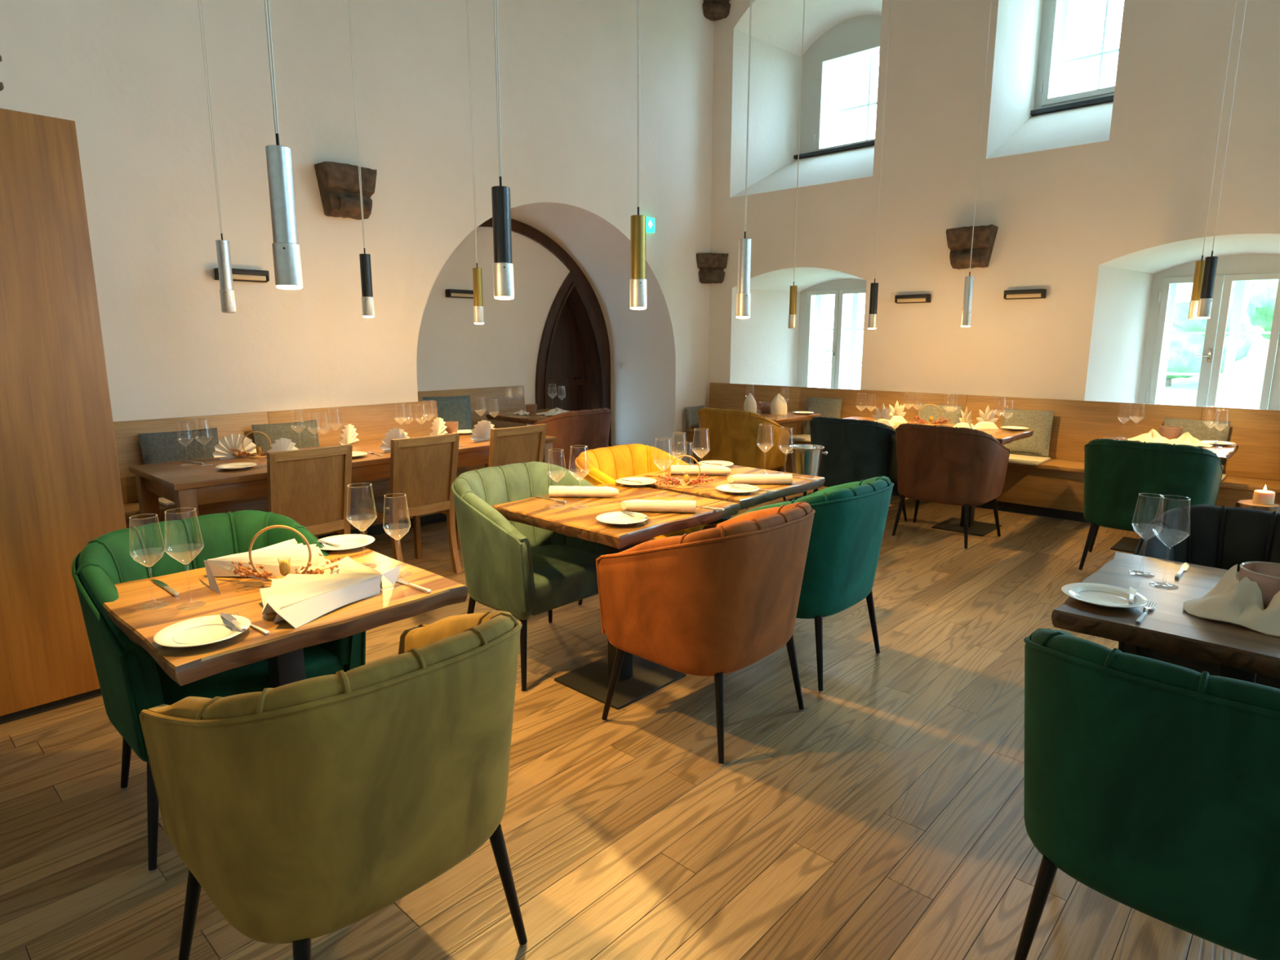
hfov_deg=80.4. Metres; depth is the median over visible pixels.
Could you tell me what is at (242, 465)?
plate
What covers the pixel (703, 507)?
table knife
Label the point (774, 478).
rolled napkin
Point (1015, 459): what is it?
seat pad
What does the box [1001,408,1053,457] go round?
cushion
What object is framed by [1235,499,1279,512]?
stool
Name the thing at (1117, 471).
tub chair
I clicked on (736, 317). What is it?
diffuser
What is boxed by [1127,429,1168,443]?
napkin
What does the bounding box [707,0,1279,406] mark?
wall
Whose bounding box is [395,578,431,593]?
table knife
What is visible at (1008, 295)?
diffuser
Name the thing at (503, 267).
pendant lamp
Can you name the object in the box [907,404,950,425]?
hoop
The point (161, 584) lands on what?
table knife
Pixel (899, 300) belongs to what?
diffuser
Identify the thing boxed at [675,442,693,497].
wine glass
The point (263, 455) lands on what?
decoration
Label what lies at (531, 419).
pedestal table
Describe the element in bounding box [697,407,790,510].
tub chair
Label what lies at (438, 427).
napkin
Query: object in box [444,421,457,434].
candle holder
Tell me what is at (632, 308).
diffuser
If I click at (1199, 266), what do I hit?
pendant lamp
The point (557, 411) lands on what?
napkin
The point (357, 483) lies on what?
bowl
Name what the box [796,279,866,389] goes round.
window
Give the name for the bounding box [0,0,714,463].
wall
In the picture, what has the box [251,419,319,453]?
cushion
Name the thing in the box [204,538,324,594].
napkin
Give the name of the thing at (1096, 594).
plate
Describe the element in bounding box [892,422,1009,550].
tub chair
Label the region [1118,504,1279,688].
tub chair
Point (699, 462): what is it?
butter knife
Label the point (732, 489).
plate
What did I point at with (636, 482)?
butter knife
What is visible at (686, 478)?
decoration
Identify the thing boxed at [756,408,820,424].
pedestal table
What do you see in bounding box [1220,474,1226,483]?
seat pad
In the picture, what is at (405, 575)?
wine glass
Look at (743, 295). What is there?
pendant lamp
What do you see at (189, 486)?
dining table
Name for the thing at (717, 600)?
tub chair
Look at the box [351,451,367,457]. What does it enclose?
plate
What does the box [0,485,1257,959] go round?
floor
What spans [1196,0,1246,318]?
pendant lamp
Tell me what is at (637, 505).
rolled napkin
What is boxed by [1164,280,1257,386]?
tree
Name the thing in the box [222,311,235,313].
diffuser
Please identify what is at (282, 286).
diffuser
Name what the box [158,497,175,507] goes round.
seat pad
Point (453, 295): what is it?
diffuser
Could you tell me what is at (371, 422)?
bench
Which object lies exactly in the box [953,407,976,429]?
napkin
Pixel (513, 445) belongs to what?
oak chair
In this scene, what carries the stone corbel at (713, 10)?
attached to the wall at (130, 74)
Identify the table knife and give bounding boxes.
[151,579,178,595]
[181,460,204,464]
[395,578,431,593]
[533,495,566,502]
[645,475,677,479]
[696,506,724,511]
[792,476,818,480]
[1174,562,1189,578]
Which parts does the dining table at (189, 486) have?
table leg, table leg, table leg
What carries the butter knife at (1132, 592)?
on the plate at (1096, 594)
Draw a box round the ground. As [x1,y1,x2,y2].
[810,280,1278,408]
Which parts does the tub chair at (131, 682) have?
seam cord, seam cord, leg, seam cord, leg, seam cord, seam cord, seat, seam cord, seam cord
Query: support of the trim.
attached to the wall at (454, 352)
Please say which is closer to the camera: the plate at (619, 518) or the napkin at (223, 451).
the plate at (619, 518)
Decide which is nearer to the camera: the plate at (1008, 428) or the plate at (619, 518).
the plate at (619, 518)
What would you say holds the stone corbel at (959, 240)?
attached to the wall at (1086, 204)
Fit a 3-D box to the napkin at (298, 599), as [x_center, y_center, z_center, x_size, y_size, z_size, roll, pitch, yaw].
[-0.949,0.307,2.241,0.333,0.057,0.489,5,12,24]
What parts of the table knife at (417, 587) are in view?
blade, handle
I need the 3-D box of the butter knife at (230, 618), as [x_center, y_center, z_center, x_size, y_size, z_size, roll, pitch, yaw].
[-1.050,0.362,1.957,0.019,0.008,0.170,-10,15,-44]
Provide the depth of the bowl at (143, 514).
2.11 m
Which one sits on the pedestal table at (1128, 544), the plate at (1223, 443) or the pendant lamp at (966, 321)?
the plate at (1223, 443)
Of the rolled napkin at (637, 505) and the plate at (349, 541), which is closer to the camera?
the plate at (349, 541)
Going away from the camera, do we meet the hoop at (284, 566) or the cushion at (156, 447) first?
the hoop at (284, 566)
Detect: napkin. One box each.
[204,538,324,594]
[212,434,256,459]
[259,555,401,628]
[265,438,299,460]
[338,424,359,444]
[379,427,408,452]
[429,417,447,435]
[469,420,494,441]
[511,409,530,415]
[536,407,569,416]
[548,485,618,497]
[620,499,696,512]
[670,465,731,475]
[727,473,792,484]
[743,393,756,413]
[770,393,786,414]
[872,403,894,426]
[888,400,906,422]
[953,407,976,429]
[974,404,999,429]
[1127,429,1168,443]
[1164,431,1213,447]
[1182,564,1279,636]
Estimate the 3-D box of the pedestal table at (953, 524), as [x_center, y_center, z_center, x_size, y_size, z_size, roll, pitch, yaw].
[2.695,-0.036,6.333,0.817,0.760,0.864,10,14,42]
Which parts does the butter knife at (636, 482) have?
handle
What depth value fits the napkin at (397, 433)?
5.05 m
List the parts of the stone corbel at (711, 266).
roll moulding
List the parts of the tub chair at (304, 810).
leg, seam cord, seam cord, leg, seam cord, seam cord, seam cord, seam cord, seam cord, leg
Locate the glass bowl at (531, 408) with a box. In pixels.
[525,404,537,413]
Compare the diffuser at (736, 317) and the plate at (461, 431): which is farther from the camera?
the plate at (461, 431)
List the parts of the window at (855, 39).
sill, sash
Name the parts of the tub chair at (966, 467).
leg, leg, leg, leg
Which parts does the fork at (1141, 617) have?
handle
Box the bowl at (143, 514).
[128,514,165,567]
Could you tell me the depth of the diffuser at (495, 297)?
2.84 m
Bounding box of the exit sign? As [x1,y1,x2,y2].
[645,216,654,232]
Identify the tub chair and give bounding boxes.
[71,510,365,873]
[138,610,527,959]
[451,461,634,693]
[532,408,611,475]
[574,444,711,606]
[595,501,815,766]
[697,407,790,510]
[710,475,893,693]
[809,416,906,522]
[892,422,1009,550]
[1013,628,1279,959]
[1078,438,1222,571]
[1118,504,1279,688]
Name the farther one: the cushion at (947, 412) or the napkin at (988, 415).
the cushion at (947, 412)
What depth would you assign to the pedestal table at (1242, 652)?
2.05 m
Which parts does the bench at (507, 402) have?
backrest panel, panel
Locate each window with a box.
[793,14,881,159]
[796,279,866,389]
[1030,0,1119,115]
[1137,253,1279,410]
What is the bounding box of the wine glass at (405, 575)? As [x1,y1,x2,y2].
[382,493,410,577]
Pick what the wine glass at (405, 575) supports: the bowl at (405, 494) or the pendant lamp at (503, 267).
the bowl at (405, 494)
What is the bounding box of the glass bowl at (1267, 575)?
[1238,562,1279,609]
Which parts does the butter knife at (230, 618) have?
blade, handle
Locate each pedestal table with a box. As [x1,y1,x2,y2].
[102,546,467,688]
[485,408,552,424]
[491,483,739,709]
[626,463,825,523]
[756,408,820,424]
[842,416,933,507]
[931,423,1033,536]
[1051,551,1279,683]
[1084,435,1238,553]
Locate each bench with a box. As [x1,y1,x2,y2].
[113,400,465,539]
[417,386,526,472]
[685,382,1279,523]
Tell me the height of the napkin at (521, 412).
0.053 m
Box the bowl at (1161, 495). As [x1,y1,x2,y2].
[1152,495,1191,546]
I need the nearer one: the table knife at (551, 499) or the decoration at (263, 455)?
the table knife at (551, 499)
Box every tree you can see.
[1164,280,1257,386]
[1245,279,1279,339]
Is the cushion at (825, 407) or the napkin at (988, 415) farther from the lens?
the cushion at (825, 407)
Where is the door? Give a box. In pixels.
[535,270,609,446]
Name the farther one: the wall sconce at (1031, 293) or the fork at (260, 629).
the wall sconce at (1031, 293)
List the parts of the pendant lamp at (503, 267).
stem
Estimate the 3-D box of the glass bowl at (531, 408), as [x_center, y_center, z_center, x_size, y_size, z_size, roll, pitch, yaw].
[-1.098,-0.718,7.652,0.118,0.089,0.118,10,14,42]
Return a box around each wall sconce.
[213,267,269,282]
[444,288,473,298]
[894,293,931,303]
[1003,288,1046,299]
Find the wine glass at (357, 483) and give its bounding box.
[346,483,377,568]
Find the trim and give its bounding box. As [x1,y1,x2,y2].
[478,217,610,446]
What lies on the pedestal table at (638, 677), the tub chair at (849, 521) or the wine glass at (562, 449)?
the wine glass at (562, 449)
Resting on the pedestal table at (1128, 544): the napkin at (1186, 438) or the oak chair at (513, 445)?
the napkin at (1186, 438)
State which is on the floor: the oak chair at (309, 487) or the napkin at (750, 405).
the oak chair at (309, 487)
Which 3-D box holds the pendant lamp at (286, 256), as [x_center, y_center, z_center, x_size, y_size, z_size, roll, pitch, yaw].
[-1.054,-2.863,1.859,0.100,4.654,0.100,10,14,42]
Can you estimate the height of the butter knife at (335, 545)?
0.008 m
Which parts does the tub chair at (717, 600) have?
leg, seam cord, leg, seam cord, seam cord, seam cord, seam cord, leg, seam cord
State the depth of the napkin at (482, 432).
5.57 m
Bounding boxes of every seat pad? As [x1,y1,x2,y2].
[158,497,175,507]
[789,434,810,442]
[1008,453,1050,465]
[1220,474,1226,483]
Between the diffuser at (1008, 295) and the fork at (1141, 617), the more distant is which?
the diffuser at (1008, 295)
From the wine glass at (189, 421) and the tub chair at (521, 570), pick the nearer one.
the tub chair at (521, 570)
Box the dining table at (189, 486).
[128,433,556,525]
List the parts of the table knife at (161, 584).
blade, handle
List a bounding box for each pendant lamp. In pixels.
[197,0,236,313]
[263,0,302,289]
[347,0,374,317]
[466,0,484,324]
[491,0,514,299]
[629,0,646,309]
[735,0,751,318]
[788,0,804,328]
[867,0,890,328]
[960,0,991,327]
[1187,0,1236,319]
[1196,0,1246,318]
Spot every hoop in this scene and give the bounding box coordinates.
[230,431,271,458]
[231,524,341,587]
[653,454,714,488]
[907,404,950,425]
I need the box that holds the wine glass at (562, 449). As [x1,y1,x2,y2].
[546,448,565,508]
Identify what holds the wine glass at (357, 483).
on the pedestal table at (282, 647)
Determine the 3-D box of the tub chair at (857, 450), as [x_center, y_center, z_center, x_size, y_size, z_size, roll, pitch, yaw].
[1.778,-0.089,6.261,0.719,0.887,0.638,10,14,42]
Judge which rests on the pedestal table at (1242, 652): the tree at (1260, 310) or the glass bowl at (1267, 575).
the glass bowl at (1267, 575)
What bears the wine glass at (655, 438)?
on the pedestal table at (638, 677)
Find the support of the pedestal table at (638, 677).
on the floor
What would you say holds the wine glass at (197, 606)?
on the pedestal table at (282, 647)
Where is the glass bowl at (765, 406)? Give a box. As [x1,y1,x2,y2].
[759,401,771,412]
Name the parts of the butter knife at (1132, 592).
handle, blade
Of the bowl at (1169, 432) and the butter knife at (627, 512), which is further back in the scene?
the bowl at (1169, 432)
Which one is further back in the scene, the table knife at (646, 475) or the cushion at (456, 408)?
the cushion at (456, 408)
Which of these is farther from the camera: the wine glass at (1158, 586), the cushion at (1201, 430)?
the cushion at (1201, 430)
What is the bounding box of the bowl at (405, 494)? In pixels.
[382,493,410,540]
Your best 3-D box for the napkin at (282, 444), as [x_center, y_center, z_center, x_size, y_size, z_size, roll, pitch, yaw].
[-2.195,-0.179,4.575,0.119,0.152,0.279,3,11,14]
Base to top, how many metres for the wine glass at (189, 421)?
0.258 m
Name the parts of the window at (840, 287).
handle, sash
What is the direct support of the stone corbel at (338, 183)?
attached to the wall at (130, 74)
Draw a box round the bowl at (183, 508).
[164,507,204,564]
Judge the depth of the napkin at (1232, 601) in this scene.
2.02 m
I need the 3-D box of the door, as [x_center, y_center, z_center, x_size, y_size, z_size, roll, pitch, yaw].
[-0.903,-1.348,9.177,0.360,2.290,1.160,10,14,42]
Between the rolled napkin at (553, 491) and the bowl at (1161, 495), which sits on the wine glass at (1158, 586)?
the bowl at (1161, 495)
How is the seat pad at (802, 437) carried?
on the bench at (1054, 487)
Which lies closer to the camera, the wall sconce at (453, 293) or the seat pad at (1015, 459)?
the seat pad at (1015, 459)
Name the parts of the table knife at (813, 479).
handle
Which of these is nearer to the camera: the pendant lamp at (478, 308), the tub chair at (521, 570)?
the tub chair at (521, 570)
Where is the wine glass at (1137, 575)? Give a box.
[1127,493,1164,577]
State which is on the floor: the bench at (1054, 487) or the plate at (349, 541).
the bench at (1054, 487)
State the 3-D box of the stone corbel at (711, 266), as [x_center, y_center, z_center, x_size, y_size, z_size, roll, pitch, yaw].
[0.842,-2.491,8.926,0.386,0.342,0.192,0,11,-2]
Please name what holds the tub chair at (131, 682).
on the floor
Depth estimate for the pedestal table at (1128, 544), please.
5.45 m
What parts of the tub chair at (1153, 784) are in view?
leg, seam cord, seam cord, seam cord, seam cord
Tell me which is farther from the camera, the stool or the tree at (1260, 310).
the tree at (1260, 310)
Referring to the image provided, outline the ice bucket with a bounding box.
[785,444,827,476]
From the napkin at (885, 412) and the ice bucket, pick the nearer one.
the ice bucket
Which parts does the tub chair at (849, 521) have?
leg, seam cord, seam cord, seam cord, leg, seam cord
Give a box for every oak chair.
[266,444,352,539]
[357,432,462,573]
[454,423,546,549]
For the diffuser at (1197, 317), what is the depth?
5.09 m
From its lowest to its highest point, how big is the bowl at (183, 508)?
0.154 m
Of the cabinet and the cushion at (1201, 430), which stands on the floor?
the cabinet
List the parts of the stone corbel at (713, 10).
roll moulding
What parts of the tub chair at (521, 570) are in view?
seam cord, seam cord, leg, seam cord, seam cord, leg, seam cord, leg, seam cord, seat, seam cord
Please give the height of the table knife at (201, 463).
0.008 m
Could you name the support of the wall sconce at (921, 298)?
attached to the wall at (1086, 204)
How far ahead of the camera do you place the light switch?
9.38 m
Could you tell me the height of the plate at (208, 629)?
0.020 m
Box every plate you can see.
[153,614,250,647]
[215,462,257,470]
[319,533,374,551]
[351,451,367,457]
[457,429,472,434]
[595,511,648,525]
[615,476,656,486]
[697,460,733,466]
[715,484,759,493]
[792,411,813,414]
[1000,426,1029,431]
[1061,582,1147,608]
[1200,440,1235,446]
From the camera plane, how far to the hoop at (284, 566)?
2.31 m
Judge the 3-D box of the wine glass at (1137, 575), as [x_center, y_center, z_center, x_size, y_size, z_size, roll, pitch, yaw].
[1.609,0.174,2.408,0.084,0.258,0.084,2,11,11]
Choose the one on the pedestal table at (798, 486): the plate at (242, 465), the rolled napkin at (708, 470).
the rolled napkin at (708, 470)
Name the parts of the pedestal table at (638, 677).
plate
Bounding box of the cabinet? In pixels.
[0,108,126,724]
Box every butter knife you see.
[220,613,245,631]
[316,539,340,547]
[617,479,643,484]
[621,511,647,518]
[698,462,723,466]
[729,484,758,488]
[1128,586,1136,604]
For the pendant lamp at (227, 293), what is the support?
hanging from the ceiling
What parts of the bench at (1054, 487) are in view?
panel, backrest panel, panel, backrest panel, panel, backrest panel, backrest panel, panel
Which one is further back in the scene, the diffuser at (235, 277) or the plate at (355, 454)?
the diffuser at (235, 277)
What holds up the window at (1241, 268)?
in the wall at (1086, 204)
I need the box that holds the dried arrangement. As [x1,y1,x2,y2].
[0,55,4,91]
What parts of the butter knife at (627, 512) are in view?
handle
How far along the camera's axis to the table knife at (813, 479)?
4.05 m
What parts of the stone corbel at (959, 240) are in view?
roll moulding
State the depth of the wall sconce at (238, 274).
5.23 m
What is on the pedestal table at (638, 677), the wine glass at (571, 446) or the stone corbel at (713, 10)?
the wine glass at (571, 446)
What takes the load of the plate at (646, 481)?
on the pedestal table at (638, 677)
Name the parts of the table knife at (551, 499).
blade, handle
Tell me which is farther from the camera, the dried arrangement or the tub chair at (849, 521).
the tub chair at (849, 521)
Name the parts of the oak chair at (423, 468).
leg, seat, rail, leg, leg, rail, rail, panel, rail, leg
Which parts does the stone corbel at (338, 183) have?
roll moulding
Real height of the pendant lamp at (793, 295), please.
4.699 m
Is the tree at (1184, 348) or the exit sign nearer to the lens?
the exit sign
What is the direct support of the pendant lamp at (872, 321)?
hanging from the ceiling
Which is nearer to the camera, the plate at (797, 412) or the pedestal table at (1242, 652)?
the pedestal table at (1242, 652)
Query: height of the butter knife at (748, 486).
0.008 m
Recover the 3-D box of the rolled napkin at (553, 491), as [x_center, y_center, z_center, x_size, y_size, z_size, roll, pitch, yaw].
[-0.265,0.055,3.601,0.333,0.053,0.064,0,11,2]
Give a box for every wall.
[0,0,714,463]
[416,226,569,426]
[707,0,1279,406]
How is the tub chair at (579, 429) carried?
on the floor
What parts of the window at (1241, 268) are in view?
handle, sash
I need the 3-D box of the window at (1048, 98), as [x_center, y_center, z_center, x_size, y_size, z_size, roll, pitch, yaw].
[4.264,-4.308,7.056,1.110,1.602,0.380,10,14,42]
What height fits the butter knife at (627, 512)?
0.008 m
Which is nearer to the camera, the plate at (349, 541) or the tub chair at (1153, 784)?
the tub chair at (1153, 784)
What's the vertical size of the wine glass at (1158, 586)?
0.275 m
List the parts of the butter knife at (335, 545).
blade, handle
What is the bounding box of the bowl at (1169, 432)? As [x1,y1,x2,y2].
[1159,425,1182,439]
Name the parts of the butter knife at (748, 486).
handle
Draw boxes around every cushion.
[137,427,218,497]
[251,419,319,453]
[422,395,472,430]
[684,405,704,428]
[803,396,842,434]
[916,403,962,424]
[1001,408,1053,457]
[1163,417,1231,470]
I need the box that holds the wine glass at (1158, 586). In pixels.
[1151,495,1191,589]
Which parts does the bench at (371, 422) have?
backrest panel, panel, backrest panel, panel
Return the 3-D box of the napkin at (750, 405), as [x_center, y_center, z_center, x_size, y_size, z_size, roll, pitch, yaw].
[1.116,-0.777,7.667,0.122,0.205,0.168,-2,11,-9]
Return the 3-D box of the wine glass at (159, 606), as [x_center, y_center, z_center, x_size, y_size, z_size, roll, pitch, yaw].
[-1.367,0.227,2.109,0.084,0.258,0.084,10,14,42]
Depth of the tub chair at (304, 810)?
1.50 m
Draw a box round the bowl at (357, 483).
[346,483,377,531]
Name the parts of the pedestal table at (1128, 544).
plate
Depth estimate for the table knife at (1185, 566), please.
2.46 m
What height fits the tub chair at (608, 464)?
0.887 m
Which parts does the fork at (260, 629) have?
handle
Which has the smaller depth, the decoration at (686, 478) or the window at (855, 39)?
the decoration at (686, 478)
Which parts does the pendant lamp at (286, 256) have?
stem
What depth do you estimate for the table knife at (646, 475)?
4.11 m
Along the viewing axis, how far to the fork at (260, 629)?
1.95 m
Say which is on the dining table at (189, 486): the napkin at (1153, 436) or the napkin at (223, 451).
the napkin at (223, 451)
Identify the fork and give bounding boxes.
[231,612,269,634]
[1135,600,1156,623]
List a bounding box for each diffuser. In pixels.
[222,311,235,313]
[232,274,266,280]
[275,284,302,289]
[451,293,473,297]
[494,296,513,299]
[630,306,646,309]
[736,316,750,318]
[897,297,926,302]
[1005,293,1041,298]
[1196,316,1210,318]
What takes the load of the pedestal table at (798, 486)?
on the floor
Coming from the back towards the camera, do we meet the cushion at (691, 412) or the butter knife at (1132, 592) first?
the cushion at (691, 412)
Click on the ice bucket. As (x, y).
(806, 458)
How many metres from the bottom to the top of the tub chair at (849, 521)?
0.887 m
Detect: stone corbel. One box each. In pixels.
[313,161,377,219]
[696,253,728,284]
[702,0,730,21]
[946,224,998,269]
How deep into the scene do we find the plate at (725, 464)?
4.51 m
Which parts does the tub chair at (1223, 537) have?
seam cord, seam cord, seat, seam cord, seam cord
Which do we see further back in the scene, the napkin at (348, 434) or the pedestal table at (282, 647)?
the napkin at (348, 434)
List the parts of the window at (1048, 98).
sill, sash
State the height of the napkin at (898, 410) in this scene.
0.195 m
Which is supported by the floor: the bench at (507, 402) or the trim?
the bench at (507, 402)
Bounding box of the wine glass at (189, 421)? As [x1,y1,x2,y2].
[177,421,195,466]
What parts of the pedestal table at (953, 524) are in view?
plate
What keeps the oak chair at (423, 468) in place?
on the floor
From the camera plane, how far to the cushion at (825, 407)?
8.11 m
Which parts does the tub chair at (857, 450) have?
leg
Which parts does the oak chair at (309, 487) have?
leg, rail, panel, rail, rail, leg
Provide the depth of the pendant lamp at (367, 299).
4.91 m
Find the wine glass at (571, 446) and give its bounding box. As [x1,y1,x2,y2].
[568,445,590,508]
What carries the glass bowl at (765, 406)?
on the pedestal table at (791, 417)
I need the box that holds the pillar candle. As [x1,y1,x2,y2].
[1252,484,1275,504]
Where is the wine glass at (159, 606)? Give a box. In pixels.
[128,514,168,609]
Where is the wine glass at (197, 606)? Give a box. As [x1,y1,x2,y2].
[164,507,204,609]
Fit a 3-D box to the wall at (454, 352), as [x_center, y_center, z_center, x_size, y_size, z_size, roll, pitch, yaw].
[-1.549,-1.488,8.256,0.001,2.900,3.650,10,14,42]
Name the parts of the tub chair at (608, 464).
seam cord, seam cord, seam cord, seam cord, seam cord, seam cord, seam cord, seat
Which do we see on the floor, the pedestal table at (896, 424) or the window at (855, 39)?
the pedestal table at (896, 424)
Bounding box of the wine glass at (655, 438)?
[653,438,672,497]
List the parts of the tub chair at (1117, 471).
leg, leg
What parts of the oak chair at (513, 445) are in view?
leg, leg, rail, panel, leg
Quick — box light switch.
[618,364,623,371]
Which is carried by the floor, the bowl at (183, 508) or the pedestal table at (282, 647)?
the pedestal table at (282, 647)
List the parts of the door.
panel, panel, frame moulding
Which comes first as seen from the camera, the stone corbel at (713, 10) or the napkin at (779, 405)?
the napkin at (779, 405)
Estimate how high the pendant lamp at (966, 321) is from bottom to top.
4.700 m
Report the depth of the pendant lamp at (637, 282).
3.33 m
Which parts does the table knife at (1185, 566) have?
handle, blade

